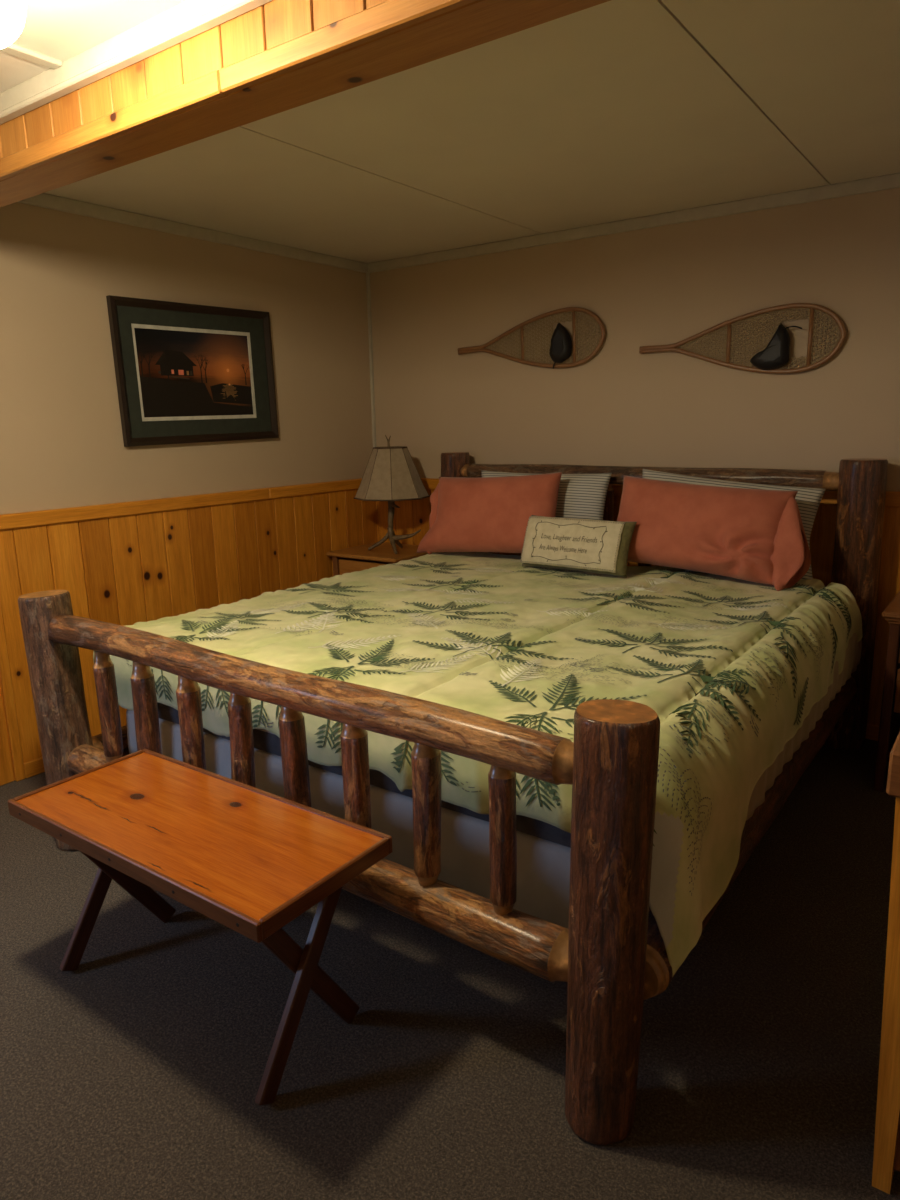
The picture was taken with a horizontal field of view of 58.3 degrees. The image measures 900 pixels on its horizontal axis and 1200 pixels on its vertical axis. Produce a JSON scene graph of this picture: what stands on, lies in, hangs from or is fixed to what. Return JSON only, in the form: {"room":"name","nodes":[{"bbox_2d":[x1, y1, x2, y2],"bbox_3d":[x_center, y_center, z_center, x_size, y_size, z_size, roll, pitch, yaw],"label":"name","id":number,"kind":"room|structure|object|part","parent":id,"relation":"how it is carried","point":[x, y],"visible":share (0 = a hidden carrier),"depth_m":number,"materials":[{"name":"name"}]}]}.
{"room":"hotel room","nodes":[
{"label":"hotel room","id":0,"kind":"room"},
{"bbox_2d":[0,202,372,513],"bbox_3d":[-2.098,-0.407,2.810,0.100,2.500,5.500,8,15,35],"label":"wall","id":1,"kind":"structure","parent":0,"point":[62,444],"depth_m":3.58,"materials":[{"name":"paint"}]},
{"bbox_2d":[0,684,13,785],"bbox_3d":[-2.695,0.524,2.034,0.014,1.040,3.027,8,15,35],"label":"trim","id":2,"kind":"structure","parent":1,"relation":"attached to","point":[6,768],"depth_m":3.29,"materials":[{"name":"brown wood"}]},
{"bbox_2d":[0,604,24,781],"bbox_3d":[-1.800,0.238,3.244,0.030,1.042,0.037,8,15,35],"label":"trim","id":3,"kind":"structure","parent":1,"relation":"attached to","point":[5,676],"depth_m":3.28,"materials":[{"name":"brown wood"}]},
{"bbox_2d":[24,757,44,777],"bbox_3d":[-1.099,0.495,4.275,0.014,0.068,2.315,8,15,35],"label":"baseboard","id":4,"kind":"structure","parent":1,"relation":"attached to","point":[34,767],"depth_m":3.38,"materials":[{"name":"brown wood"}]},
{"bbox_2d":[0,0,271,124],"bbox_3d":[-0.192,-1.235,1.516,4.300,0.064,0.038,8,15,35],"label":"trim","id":5,"kind":"structure","parent":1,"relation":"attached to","point":[187,19],"depth_m":1.91,"materials":[{"name":"white wood"}]},
{"bbox_2d":[0,478,361,529],"bbox_3d":[-2.010,-0.228,2.852,0.034,0.060,5.400,8,15,35],"label":"trim","id":6,"kind":"structure","parent":1,"relation":"attached to","point":[92,512],"depth_m":3.74,"materials":[{"name":"brown wood"}]},
{"bbox_2d":[0,489,378,763],"bbox_3d":[-1.117,0.015,4.187,0.020,1.045,2.335,8,15,35],"label":"wood wall paneling","id":7,"kind":"structure","parent":1,"relation":"attached to","point":[123,570],"depth_m":3.80,"materials":[{"name":"brown wood"}]},
{"bbox_2d":[106,295,278,446],"bbox_3d":[-1.187,-1.079,3.863,0.030,0.647,0.908,8,15,35],"label":"framed picture","id":8,"kind":"object","parent":1,"relation":"attached to","point":[185,372],"visible":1,"depth_m":3.82,"materials":[{"name":"wood"}]},
{"bbox_2d":[134,328,252,416],"bbox_3d":[-1.207,-1.077,3.854,0.001,0.396,0.663,8,15,35],"label":"print","id":9,"kind":"object","parent":8,"relation":"attached to","point":[179,372],"depth_m":3.84,"materials":[{"name":"paper"}]},
{"bbox_2d":[18,193,367,272],"bbox_3d":[-1.160,-1.723,3.798,0.016,0.052,2.354,8,15,35],"label":"trim","id":10,"kind":"structure","parent":1,"relation":"attached to","point":[44,200],"depth_m":3.69,"materials":[{"name":"beige wood"}]},
{"bbox_2d":[0,0,610,207],"bbox_3d":[-0.145,-1.183,1.593,4.300,0.200,0.168,8,15,35],"label":"beam","id":11,"kind":"structure","parent":1,"relation":"attached to","point":[274,57],"depth_m":1.77,"materials":[{"name":"brown wood"}]},
{"bbox_2d":[0,739,899,1199],"bbox_3d":[-0.251,1.067,1.870,4.500,0.050,5.600,8,15,35],"label":"floor","id":12,"kind":"structure","parent":0,"point":[134,1072],"depth_m":1.86,"materials":[{"name":"carpet"}]},
{"bbox_2d":[8,749,392,1105],"bbox_3d":[-0.623,0.768,1.995,0.938,0.505,0.401,8,15,35],"label":"folding tray table","id":13,"kind":"object","parent":12,"relation":"on","point":[250,860],"visible":1,"depth_m":1.85,"materials":[{"name":"brown wood"}]},
{"bbox_3d":[-0.941,0.735,2.221,0.020,0.485,0.326,8,15,35],"label":"leg","id":14,"kind":"part","parent":13,"relation":"part of","materials":[{"name":"brown wood"}]},
{"bbox_3d":[-0.920,0.736,2.214,0.020,0.486,0.338,8,15,35],"label":"leg","id":15,"kind":"part","parent":13,"relation":"part of","materials":[{"name":"brown wood"}]},
{"bbox_3d":[-0.317,0.818,1.784,0.020,0.485,0.326,8,15,35],"label":"leg","id":16,"kind":"part","parent":13,"relation":"part of","materials":[{"name":"brown wood"}]},
{"bbox_3d":[-0.331,0.815,1.801,0.020,0.486,0.338,8,15,35],"label":"leg","id":17,"kind":"part","parent":13,"relation":"part of","materials":[{"name":"brown wood"}]},
{"bbox_2d":[326,542,432,576],"bbox_3d":[-0.363,0.050,4.758,0.515,0.700,0.470,8,15,35],"label":"nightstand","id":18,"kind":"object","parent":12,"relation":"on","point":[357,558],"visible":0.16,"depth_m":4.60,"materials":[{"name":"brown wood"}]},
{"bbox_3d":[-0.650,0.073,4.730,0.035,0.678,0.035,8,15,35],"label":"leg","id":19,"kind":"part","parent":18,"relation":"part of","materials":[{"name":"brown wood"}]},
{"bbox_3d":[-0.480,-0.151,4.552,0.385,0.130,0.014,8,15,35],"label":"drawer","id":20,"kind":"part","parent":18,"relation":"part of","materials":[{"name":"brown wood"}]},
{"bbox_2d":[353,435,429,553],"bbox_3d":[-0.329,-0.601,4.561,0.401,0.651,0.401,3,13,18],"label":"table lamp","id":21,"kind":"object","parent":18,"relation":"on","point":[391,475],"visible":1,"depth_m":4.43,"materials":[{"name":"fabric"}]},
{"bbox_3d":[-0.331,-0.716,4.535,0.401,0.284,0.401,-7,14,-26],"label":"shade trim","id":22,"kind":"part","parent":21,"relation":"part of","materials":[{"name":"beige fabric"}]},
{"bbox_3d":[-0.331,-0.716,4.535,0.392,0.279,0.392,3,13,18],"label":"lamp shade","id":23,"kind":"part","parent":21,"relation":"part of","materials":[{"name":"fabric"}]},
{"bbox_2d":[18,452,887,1144],"bbox_3d":[0.190,0.127,3.087,2.261,1.254,2.608,8,15,35],"label":"bed","id":24,"kind":"object","parent":12,"relation":"on","point":[612,957],"visible":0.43,"depth_m":1.84,"materials":[{"name":"brown wood"}]},
{"bbox_3d":[-1.322,0.414,2.765,0.204,0.893,0.168,8,15,35],"label":"bed post","id":25,"kind":"part","parent":24,"relation":"part of","materials":[{"name":"brown wood"}]},
{"bbox_3d":[-0.631,0.344,3.730,0.126,0.126,2.260,8,15,35],"label":"rail","id":26,"kind":"part","parent":24,"relation":"part of","materials":[{"name":"brown wood"}]},
{"bbox_3d":[-0.514,0.209,2.124,1.926,0.127,0.101,8,15,35],"label":"rail","id":27,"kind":"part","parent":24,"relation":"part of","materials":[{"name":"brown wood"}]},
{"bbox_3d":[-0.501,0.648,2.218,1.926,0.122,0.118,8,15,35],"label":"rail","id":28,"kind":"part","parent":24,"relation":"part of","materials":[{"name":"brown wood"}]},
{"bbox_2d":[126,709,570,928],"bbox_3d":[0.218,0.409,3.169,1.892,0.258,2.132,8,15,35],"label":"box spring","id":29,"kind":"object","parent":24,"relation":"on","point":[543,866],"visible":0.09,"depth_m":2.05,"materials":[{"name":"fabric"}]},
{"bbox_2d":[157,702,570,847],"bbox_3d":[0.214,0.153,3.115,1.902,0.262,2.127,8,15,35],"label":"mattress","id":30,"kind":"object","parent":29,"relation":"on","point":[264,740],"visible":0.02,"depth_m":2.13,"materials":[{"name":"fabric"}]},
{"bbox_2d":[93,552,862,976],"bbox_3d":[0.207,0.241,3.027,2.143,0.482,2.133,8,15,35],"label":"comforter","id":31,"kind":"object","parent":30,"relation":"on","point":[730,669],"visible":0.84,"depth_m":2.39,"materials":[{"name":"green fabric"}]},
{"bbox_2d":[416,472,561,553],"bbox_3d":[0.188,-0.422,4.021,0.798,0.430,0.247,8,15,35],"label":"bed pillow","id":32,"kind":"object","parent":31,"relation":"on","point":[475,514],"visible":0.88,"depth_m":3.92,"materials":[{"name":"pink fabric"}]},
{"bbox_2d":[481,470,611,519],"bbox_3d":[0.446,-0.442,4.052,0.740,0.396,0.172,8,15,35],"label":"bed pillow","id":33,"kind":"object","parent":31,"relation":"on","point":[580,496],"visible":0.26,"depth_m":3.87,"materials":[{"name":"grey fabric"}]},
{"bbox_2d":[521,515,636,577],"bbox_3d":[0.563,-0.247,3.603,0.536,0.232,0.149,9,16,39],"label":"pillow","id":34,"kind":"object","parent":31,"relation":"on","point":[587,545],"visible":1,"depth_m":3.55,"materials":[{"name":"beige fabric"}]},
{"bbox_2d":[617,475,810,590],"bbox_3d":[1.060,-0.291,3.409,0.878,0.441,0.266,9,16,38],"label":"bed pillow","id":35,"kind":"object","parent":31,"relation":"on","point":[754,535],"visible":0.97,"depth_m":3.29,"materials":[{"name":"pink fabric"}]},
{"bbox_2d":[642,469,825,579],"bbox_3d":[1.182,-0.338,3.542,0.830,0.454,0.177,8,15,35],"label":"bed pillow","id":36,"kind":"object","parent":31,"relation":"on","point":[808,500],"visible":0.16,"depth_m":3.36,"materials":[{"name":"grey fabric"}]},
{"bbox_2d":[746,633,861,819],"bbox_3d":[1.062,0.307,2.547,0.144,0.269,1.920,8,15,35],"label":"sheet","id":37,"kind":"object","parent":30,"relation":"on","point":[765,782],"visible":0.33,"depth_m":2.54,"materials":[{"name":"brown fabric"}]},
{"bbox_3d":[0.046,-0.204,4.595,0.172,1.250,0.177,8,15,35],"label":"bed post","id":38,"kind":"part","parent":24,"relation":"part of","materials":[{"name":"brown wood"}]},
{"bbox_3d":[0.314,0.641,1.600,0.164,0.883,0.199,8,15,35],"label":"bed post","id":39,"kind":"part","parent":24,"relation":"part of","materials":[{"name":"brown wood"}]},
{"bbox_3d":[0.862,-0.599,3.889,1.930,0.099,0.098,8,15,35],"label":"rail","id":40,"kind":"part","parent":24,"relation":"part of","materials":[{"name":"brown wood"}]},
{"bbox_3d":[1.031,0.565,2.561,0.133,0.137,2.250,8,15,35],"label":"rail","id":41,"kind":"part","parent":24,"relation":"part of","materials":[{"name":"brown wood"}]},
{"bbox_3d":[1.714,0.026,3.433,0.191,1.232,0.199,8,15,35],"label":"bed post","id":42,"kind":"part","parent":24,"relation":"part of","materials":[{"name":"brown wood"}]},
{"bbox_2d":[872,732,899,1193],"bbox_3d":[1.187,0.648,1.508,0.637,0.866,0.650,8,15,35],"label":"dresser","id":43,"kind":"object","parent":12,"relation":"on","point":[886,1158],"visible":1,"depth_m":1.44,"materials":[{"name":"brown wood"}]},
{"bbox_2d":[873,591,899,791],"bbox_3d":[1.938,0.367,3.080,0.505,0.708,0.520,8,15,35],"label":"nightstand","id":44,"kind":"object","parent":12,"relation":"on","point":[889,728],"visible":0.88,"depth_m":3.02,"materials":[{"name":"brown wood"}]},
{"bbox_3d":[1.811,0.356,2.896,0.375,0.170,0.014,8,15,35],"label":"drawer","id":45,"kind":"part","parent":44,"relation":"part of","materials":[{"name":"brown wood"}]},
{"bbox_2d":[0,0,899,263],"bbox_3d":[-0.300,-1.281,1.353,4.500,0.100,5.600,8,15,35],"label":"ceiling","id":46,"kind":"structure","parent":0,"point":[613,110],"depth_m":2.63,"materials":[{"name":"beige paint"}]},
{"bbox_2d":[0,0,25,48],"bbox_3d":[-0.882,-1.140,1.490,0.173,0.211,0.173,8,15,35],"label":"ceiling lamp","id":47,"kind":"object","parent":46,"relation":"attached to","point":[12,12],"visible":1,"depth_m":1.50,"materials":[{"name":"white glass"}]},
{"bbox_2d":[0,43,61,69],"bbox_3d":[-1.832,-1.097,0.923,0.040,0.012,2.872,8,15,35],"label":"trim","id":48,"kind":"structure","parent":46,"relation":"attached to","point":[12,49],"depth_m":2.00,"materials":[{"name":"white wood"}]},
{"bbox_2d":[370,188,899,491],"bbox_3d":[1.318,-0.691,3.777,4.500,2.500,0.100,8,15,35],"label":"wall","id":49,"kind":"structure","parent":0,"point":[673,283],"depth_m":3.83,"materials":[{"name":"paint"}]},
{"bbox_2d":[366,273,376,446],"bbox_3d":[-0.470,-1.342,4.857,0.016,1.180,0.016,8,15,35],"label":"trim","id":50,"kind":"structure","parent":49,"relation":"attached to","point":[367,274],"depth_m":4.83,"materials":[{"name":"beige wood"}]},
{"bbox_2d":[458,307,605,367],"bbox_3d":[0.392,-1.342,4.184,0.878,0.292,0.060,8,15,35],"label":"snowshoe","id":51,"kind":"object","parent":49,"relation":"attached to","point":[561,346],"visible":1,"depth_m":4.09,"materials":[{"name":"brown wood"}]},
{"bbox_2d":[368,173,899,272],"bbox_3d":[1.263,-1.709,3.505,4.300,0.052,0.016,8,15,35],"label":"trim","id":52,"kind":"structure","parent":49,"relation":"attached to","point":[891,181],"depth_m":3.71,"materials":[{"name":"beige wood"}]},
{"bbox_2d":[378,490,899,725],"bbox_3d":[1.298,0.036,3.887,4.300,1.035,0.020,8,15,35],"label":"wainscoting","id":53,"kind":"structure","parent":49,"relation":"attached to","point":[412,516],"depth_m":3.55,"materials":[{"name":"brown wood"}]},
{"bbox_2d":[421,478,899,507],"bbox_3d":[1.296,-0.493,3.754,4.266,0.065,0.034,8,15,35],"label":"trim","id":54,"kind":"structure","parent":49,"relation":"attached to","point":[892,499],"depth_m":3.50,"materials":[{"name":"brown wood"}]},
{"bbox_2d":[639,303,845,373],"bbox_3d":[1.266,-1.146,3.592,0.903,0.291,0.059,8,15,35],"label":"snowshoe","id":55,"kind":"object","parent":49,"relation":"attached to","point":[775,354],"visible":1,"depth_m":3.51,"materials":[{"name":"brown wood"}]},
{"bbox_2d":[865,724,878,740],"bbox_3d":[1.312,0.513,3.967,4.266,0.068,0.014,8,15,35],"label":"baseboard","id":56,"kind":"structure","parent":49,"relation":"attached to","point":[872,731],"depth_m":3.57,"materials":[{"name":"brown wood"}]}
]}

